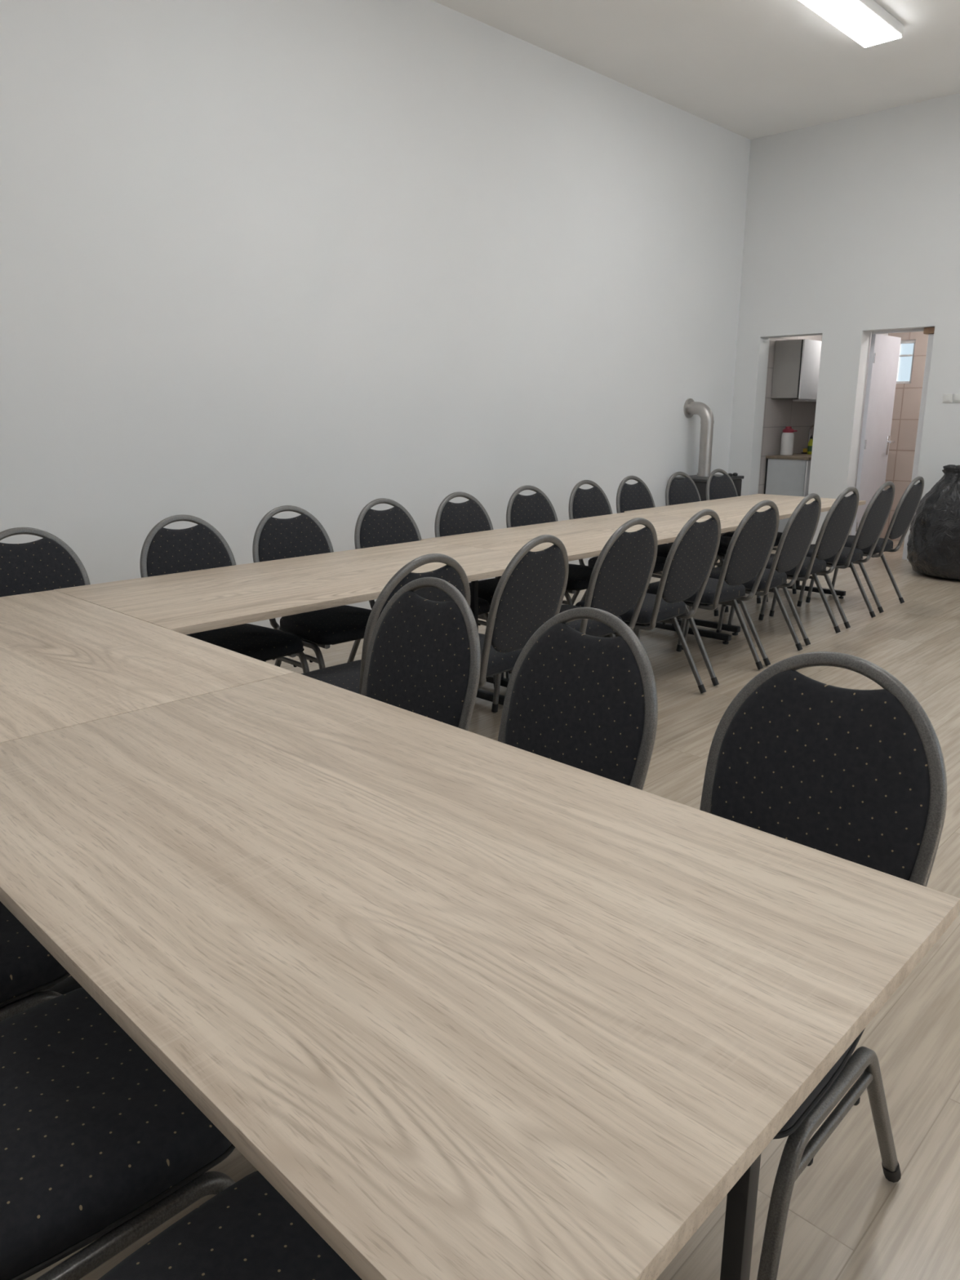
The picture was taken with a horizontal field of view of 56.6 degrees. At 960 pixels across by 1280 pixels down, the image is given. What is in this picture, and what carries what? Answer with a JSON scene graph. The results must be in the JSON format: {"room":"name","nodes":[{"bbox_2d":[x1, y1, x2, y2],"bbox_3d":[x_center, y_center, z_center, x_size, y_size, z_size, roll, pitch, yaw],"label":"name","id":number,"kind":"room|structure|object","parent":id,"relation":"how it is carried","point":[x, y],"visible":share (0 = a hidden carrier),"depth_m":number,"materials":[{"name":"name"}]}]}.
{"room":"meeting room","nodes":[
{"label":"meeting room","id":0,"kind":"room"},
{"bbox_2d":[0,0,751,628],"bbox_3d":[-1.945,-1.850,4.756,0.200,3.930,13.350,13,20,43],"label":"wall","id":1,"kind":"structure","parent":0,"point":[327,260],"depth_m":5.55,"materials":[{"name":"white paint"}]},
{"bbox_2d":[23,540,959,1279],"bbox_3d":[1.579,0.674,3.049,8.426,0.120,15.000,13,20,43],"label":"floor","id":2,"kind":"structure","parent":0,"point":[846,1220],"depth_m":2.10,"materials":[{"name":"beige wood"}]},
{"bbox_2d":[0,901,70,1021],"bbox_3d":[-1.034,0.528,1.487,0.461,0.928,0.624,13,20,43],"label":"banquet chair","id":3,"kind":"object","parent":2,"relation":"on","point":[27,969],"visible":0.27,"depth_m":1.49,"materials":[{"name":"black fabric"}]},
{"bbox_2d":[0,527,90,596],"bbox_3d":[-1.514,0.081,3.247,0.624,0.928,0.461,14,20,43],"label":"banquet chair","id":4,"kind":"object","parent":2,"relation":"on","point":[46,563],"visible":0.15,"depth_m":3.36,"materials":[{"name":"black fabric"}]},
{"bbox_2d":[0,986,235,1279],"bbox_3d":[-0.650,0.620,1.125,0.461,0.928,0.624,13,20,43],"label":"banquet chair","id":5,"kind":"object","parent":2,"relation":"on","point":[97,1140],"visible":0.84,"depth_m":1.11,"materials":[{"name":"black fabric"}]},
{"bbox_2d":[0,590,294,994],"bbox_3d":[-1.305,0.377,2.502,1.515,0.725,0.872,13,20,43],"label":"conference table","id":6,"kind":"object","parent":2,"relation":"on","point":[66,660],"visible":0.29,"depth_m":2.26,"materials":[{"name":"brown wood"}]},
{"bbox_2d":[139,514,309,673],"bbox_3d":[-1.050,-0.025,3.664,0.624,0.928,0.461,13,19,42],"label":"banquet chair","id":7,"kind":"object","parent":2,"relation":"on","point":[164,551],"visible":0.49,"depth_m":3.68,"materials":[{"name":"black fabric"}]},
{"bbox_2d":[97,1170,362,1279],"bbox_3d":[-0.288,0.709,0.777,0.461,0.928,0.624,13,20,43],"label":"banquet chair","id":8,"kind":"object","parent":2,"relation":"on","point":[248,1230],"visible":0.81,"depth_m":0.96,"materials":[{"name":"black fabric"}]},
{"bbox_2d":[53,540,515,705],"bbox_3d":[-0.599,0.083,3.659,0.877,0.725,1.816,13,20,43],"label":"conference table","id":9,"kind":"object","parent":2,"relation":"on","point":[188,602],"visible":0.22,"depth_m":3.32,"materials":[{"name":"brown wood"}]},
{"bbox_2d":[252,505,371,669],"bbox_3d":[-0.689,-0.120,4.034,0.461,0.928,0.624,-14,20,-43],"label":"banquet chair","id":10,"kind":"object","parent":2,"relation":"on","point":[303,535],"visible":0.48,"depth_m":4.02,"materials":[{"name":"black fabric"}]},
{"bbox_2d":[301,553,470,694],"bbox_3d":[-0.364,0.136,3.028,0.624,0.928,0.461,14,20,43],"label":"banquet chair","id":11,"kind":"object","parent":2,"relation":"on","point":[348,676],"visible":0.11,"depth_m":2.76,"materials":[{"name":"black fabric"}]},
{"bbox_2d":[360,577,480,731],"bbox_3d":[-0.331,0.340,2.228,0.624,0.928,0.461,-14,20,-43],"label":"banquet chair","id":12,"kind":"object","parent":2,"relation":"on","point":[424,655],"visible":0.3,"depth_m":2.29,"materials":[{"name":"black fabric"}]},
{"bbox_2d":[354,497,495,687],"bbox_3d":[-0.280,-0.211,4.392,0.624,0.928,0.461,13,19,42],"label":"banquet chair","id":13,"kind":"object","parent":2,"relation":"on","point":[394,525],"visible":0.26,"depth_m":4.44,"materials":[{"name":"black fabric"}]},
{"bbox_2d":[434,491,511,679],"bbox_3d":[0.092,-0.301,4.748,0.461,0.928,0.624,-14,20,-43],"label":"banquet chair","id":14,"kind":"object","parent":2,"relation":"on","point":[470,516],"visible":0.2,"depth_m":4.79,"materials":[{"name":"black fabric"}]},
{"bbox_2d":[0,672,959,1279],"bbox_3d":[-0.215,0.638,1.475,1.520,0.725,0.872,13,20,43],"label":"conference table","id":15,"kind":"object","parent":2,"relation":"on","point":[473,1006],"visible":0.94,"depth_m":1.05,"materials":[{"name":"brown wood"}]},
{"bbox_2d":[478,534,568,687],"bbox_3d":[-0.004,0.033,3.433,0.624,0.928,0.461,12,18,39],"label":"banquet chair","id":16,"kind":"object","parent":2,"relation":"on","point":[531,590],"visible":0.43,"depth_m":3.19,"materials":[{"name":"black fabric"}]},
{"bbox_2d":[506,484,594,604],"bbox_3d":[0.482,-0.413,5.186,0.461,0.928,0.624,-13,19,-42],"label":"banquet chair","id":17,"kind":"object","parent":2,"relation":"on","point":[537,508],"visible":0.27,"depth_m":5.21,"materials":[{"name":"black fabric"}]},
{"bbox_2d":[491,517,657,712],"bbox_3d":[0.431,-0.101,3.959,0.461,0.928,0.624,-14,20,-43],"label":"banquet chair","id":18,"kind":"object","parent":2,"relation":"on","point":[622,572],"visible":0.47,"depth_m":3.72,"materials":[{"name":"black fabric"}]},
{"bbox_2d":[497,607,657,790],"bbox_3d":[0.030,0.430,1.873,0.624,0.928,0.461,-12,19,-40],"label":"banquet chair","id":19,"kind":"object","parent":2,"relation":"on","point":[574,698],"visible":0.27,"depth_m":1.93,"materials":[{"name":"black fabric"}]},
{"bbox_2d":[421,511,740,687],"bbox_3d":[0.646,-0.244,4.946,0.874,0.725,1.816,13,20,43],"label":"conference table","id":20,"kind":"object","parent":2,"relation":"on","point":[584,537],"visible":0.34,"depth_m":4.74,"materials":[{"name":"brown wood"}]},
{"bbox_2d":[568,480,678,633],"bbox_3d":[0.888,-0.524,5.624,0.461,0.928,0.624,-14,20,-43],"label":"banquet chair","id":21,"kind":"object","parent":2,"relation":"on","point":[592,502],"visible":0.25,"depth_m":5.66,"materials":[{"name":"black fabric"}]},
{"bbox_2d":[575,509,720,693],"bbox_3d":[0.789,-0.183,4.285,0.624,0.928,0.461,13,19,42],"label":"banquet chair","id":22,"kind":"object","parent":2,"relation":"on","point":[691,558],"visible":0.62,"depth_m":4.09,"materials":[{"name":"black fabric"}]},
{"bbox_2d":[616,475,718,625],"bbox_3d":[1.245,-0.623,6.012,0.461,0.928,0.624,-14,20,-43],"label":"banquet chair","id":23,"kind":"object","parent":2,"relation":"on","point":[637,495],"visible":0.28,"depth_m":6.05,"materials":[{"name":"black fabric"}]},
{"bbox_2d":[668,472,744,543],"bbox_3d":[2.240,-1.247,8.784,0.473,0.776,0.690,13,20,43],"label":"wood stove","id":24,"kind":"object","parent":2,"relation":"on","point":[700,482],"visible":0.16,"depth_m":8.57,"materials":[{"name":"metal"}]},
{"bbox_2d":[684,398,714,476],"bbox_3d":[2.145,-1.977,8.707,0.280,0.738,0.184,13,20,43],"label":"flue pipe","id":25,"kind":"object","parent":24,"relation":"on","point":[691,407],"visible":0.97,"depth_m":8.63,"materials":[{"name":"silver metal"}]},
{"bbox_2d":[635,499,779,685],"bbox_3d":[1.200,-0.291,4.709,0.461,0.928,0.624,-13,19,-42],"label":"banquet chair","id":26,"kind":"object","parent":2,"relation":"on","point":[749,549],"visible":0.71,"depth_m":4.52,"materials":[{"name":"black fabric"}]},
{"bbox_2d":[665,471,760,612],"bbox_3d":[1.661,-0.728,6.424,0.461,0.928,0.624,-13,19,-42],"label":"banquet chair","id":27,"kind":"object","parent":2,"relation":"on","point":[684,491],"visible":0.32,"depth_m":6.46,"materials":[{"name":"black fabric"}]},
{"bbox_2d":[624,493,866,635],"bbox_3d":[1.879,-0.577,6.252,0.843,0.725,1.828,13,20,43],"label":"conference table","id":28,"kind":"object","parent":2,"relation":"on","point":[731,508],"visible":0.4,"depth_m":6.06,"materials":[{"name":"brown wood"}]},
{"bbox_2d":[681,493,821,666],"bbox_3d":[1.551,-0.382,5.066,0.624,0.928,0.461,12,19,40],"label":"banquet chair","id":29,"kind":"object","parent":2,"relation":"on","point":[797,535],"visible":0.62,"depth_m":4.88,"materials":[{"name":"black fabric"}]},
{"bbox_2d":[706,468,796,602],"bbox_3d":[2.038,-0.813,6.758,0.461,0.928,0.624,-13,20,-42],"label":"banquet chair","id":30,"kind":"object","parent":2,"relation":"on","point":[722,486],"visible":0.21,"depth_m":6.80,"materials":[{"name":"black fabric"}]},
{"bbox_2d":[764,458,811,533],"bbox_3d":[3.616,-1.571,9.858,0.472,0.875,1.104,13,20,43],"label":"base cabinet","id":31,"kind":"object","parent":2,"relation":"on","point":[783,477],"visible":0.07,"depth_m":9.42,"materials":[{"name":"white laminate"}]},
{"bbox_2d":[765,453,811,460],"bbox_3d":[3.609,-2.010,9.746,0.475,0.030,1.115,13,20,43],"label":"countertop","id":32,"kind":"structure","parent":31,"relation":"on","point":[799,455],"depth_m":9.43,"materials":[{"name":"brown wood"}]},
{"bbox_2d":[780,426,797,455],"bbox_3d":[3.322,-2.143,9.594,0.159,0.303,0.128,13,20,43],"label":"canister","id":33,"kind":"object","parent":32,"relation":"on","point":[788,435],"visible":1,"depth_m":9.56,"materials":[{"name":"white plastic"}]},
{"bbox_2d":[807,435,813,453],"bbox_3d":[3.649,-2.154,9.839,0.062,0.203,0.062,13,20,43],"label":"soap bottle","id":34,"kind":"object","parent":32,"relation":"on","point":[811,442],"visible":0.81,"depth_m":9.82,"materials":[{"name":"plastic"}]},
{"bbox_2d":[806,423,814,448],"bbox_3d":[3.803,-2.281,10.093,0.186,0.325,0.132,13,20,43],"label":"tap","id":35,"kind":"object","parent":32,"relation":"on","point":[812,425],"visible":0.27,"depth_m":10.09,"materials":[{"name":"silver metal"}]},
{"bbox_2d":[727,486,858,645],"bbox_3d":[1.940,-0.491,5.493,0.624,0.928,0.461,13,19,42],"label":"banquet chair","id":36,"kind":"object","parent":2,"relation":"on","point":[836,527],"visible":0.61,"depth_m":5.31,"materials":[{"name":"black fabric"}]},
{"bbox_2d":[699,651,946,1279],"bbox_3d":[0.434,0.526,1.495,0.461,0.928,0.624,14,20,43],"label":"banquet chair","id":37,"kind":"object","parent":2,"relation":"on","point":[858,776],"visible":0.49,"depth_m":1.53,"materials":[{"name":"black fabric"}]},
{"bbox_2d":[768,480,894,628],"bbox_3d":[2.347,-0.597,5.910,0.624,0.928,0.461,13,19,42],"label":"banquet chair","id":38,"kind":"object","parent":2,"relation":"on","point":[873,522],"visible":0.63,"depth_m":5.73,"materials":[{"name":"black fabric"}]},
{"bbox_2d":[805,475,924,613],"bbox_3d":[2.757,-0.711,6.358,0.624,0.928,0.461,13,19,41],"label":"banquet chair","id":39,"kind":"object","parent":2,"relation":"on","point":[905,510],"visible":0.6,"depth_m":6.17,"materials":[{"name":"black fabric"}]},
{"bbox_2d":[906,464,959,580],"bbox_3d":[4.136,-0.990,7.451,1.024,0.936,0.847,13,20,43],"label":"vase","id":40,"kind":"object","parent":2,"relation":"on","point":[933,548],"visible":0.98,"depth_m":7.34,"materials":[{"name":"black plastic"}]},
{"bbox_2d":[432,0,959,139],"bbox_3d":[1.003,-3.144,1.468,8.426,0.200,13.350,13,20,43],"label":"ceiling","id":41,"kind":"structure","parent":0,"point":[751,69],"depth_m":6.62,"materials":[{"name":"white paint"}]},
{"bbox_2d":[798,0,903,47],"bbox_3d":[2.390,-4.098,5.793,0.265,0.082,1.220,13,20,43],"label":"ceiling lamp","id":42,"kind":"object","parent":41,"relation":"attached to","point":[866,22],"visible":1,"depth_m":5.86,"materials":[{"name":"white plastic"}]},
{"bbox_2d":[757,334,822,493],"bbox_3d":[3.429,-2.386,9.928,0.150,2.420,1.520,13,20,43],"label":"wall","id":43,"kind":"structure","parent":0,"point":[779,413],"depth_m":9.62,"materials":[{"name":"grey tile"}]},
{"bbox_2d":[771,338,822,401],"bbox_3d":[3.564,-2.876,9.582,0.334,0.605,1.100,13,20,43],"label":"upper cabinet","id":44,"kind":"object","parent":43,"relation":"attached to","point":[796,368],"visible":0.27,"depth_m":9.21,"materials":[{"name":"grey laminate"}]},
{"bbox_2d":[728,93,959,560],"bbox_3d":[5.587,-2.305,6.545,8.026,3.930,0.200,13,20,43],"label":"wall","id":45,"kind":"structure","parent":0,"point":[852,224],"depth_m":8.28,"materials":[{"name":"white paint"}]},
{"bbox_2d":[850,333,901,535],"bbox_3d":[3.972,-1.944,8.876,0.118,2.062,0.651,13,20,43],"label":"door","id":46,"kind":"structure","parent":45,"relation":"in","point":[884,353],"depth_m":8.79,"materials":[{"name":"white paint"}]},
{"bbox_2d":[871,328,924,333],"bbox_3d":[3.886,-2.854,8.246,0.504,0.022,0.045,13,20,43],"label":"trim","id":47,"kind":"structure","parent":45,"relation":"attached to","point":[922,329],"depth_m":8.24,"materials":[{"name":"white paint"}]},
{"bbox_2d":[902,333,933,559],"bbox_3d":[4.071,-1.754,8.235,0.066,2.029,0.120,13,20,43],"label":"trim","id":48,"kind":"structure","parent":45,"relation":"attached to","point":[931,336],"depth_m":8.13,"materials":[{"name":"white paint"}]},
{"bbox_2d":[923,327,934,334],"bbox_3d":[4.056,-2.769,7.992,0.101,0.054,0.160,13,20,43],"label":"trim","id":49,"kind":"structure","parent":45,"relation":"attached to","point":[927,331],"depth_m":7.94,"materials":[{"name":"brown wood"}]},
{"bbox_2d":[942,393,952,402],"bbox_3d":[4.136,-2.139,7.886,0.076,0.076,0.016,13,20,43],"label":"light switch","id":50,"kind":"object","parent":45,"relation":"attached to","point":[948,397],"visible":1,"depth_m":7.88,"materials":[{"name":"white plastic"}]},
{"bbox_2d":[953,393,959,402],"bbox_3d":[4.198,-2.124,7.828,0.076,0.076,0.016,13,20,43],"label":"light switch","id":51,"kind":"object","parent":45,"relation":"attached to","point":[957,396],"visible":1,"depth_m":7.83,"materials":[{"name":"white plastic"}]},
{"bbox_2d":[849,332,888,535],"bbox_3d":[4.003,-2.249,9.387,0.080,2.420,1.520,13,20,43],"label":"door frame","id":52,"kind":"structure","parent":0,"point":[871,332],"depth_m":9.29,"materials":[{"name":"white paint"}]},
{"bbox_2d":[879,331,928,541],"bbox_3d":[4.926,-2.182,9.126,1.620,2.420,0.120,13,20,43],"label":"wall","id":53,"kind":"structure","parent":0,"point":[907,402],"depth_m":9.45,"materials":[{"name":"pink tile"}]},
{"bbox_2d":[896,339,915,383],"bbox_3d":[4.440,-2.926,9.395,0.265,0.440,0.040,13,20,43],"label":"window","id":54,"kind":"structure","parent":53,"relation":"in","point":[907,348],"depth_m":9.36,"materials":[{"name":"grey"}]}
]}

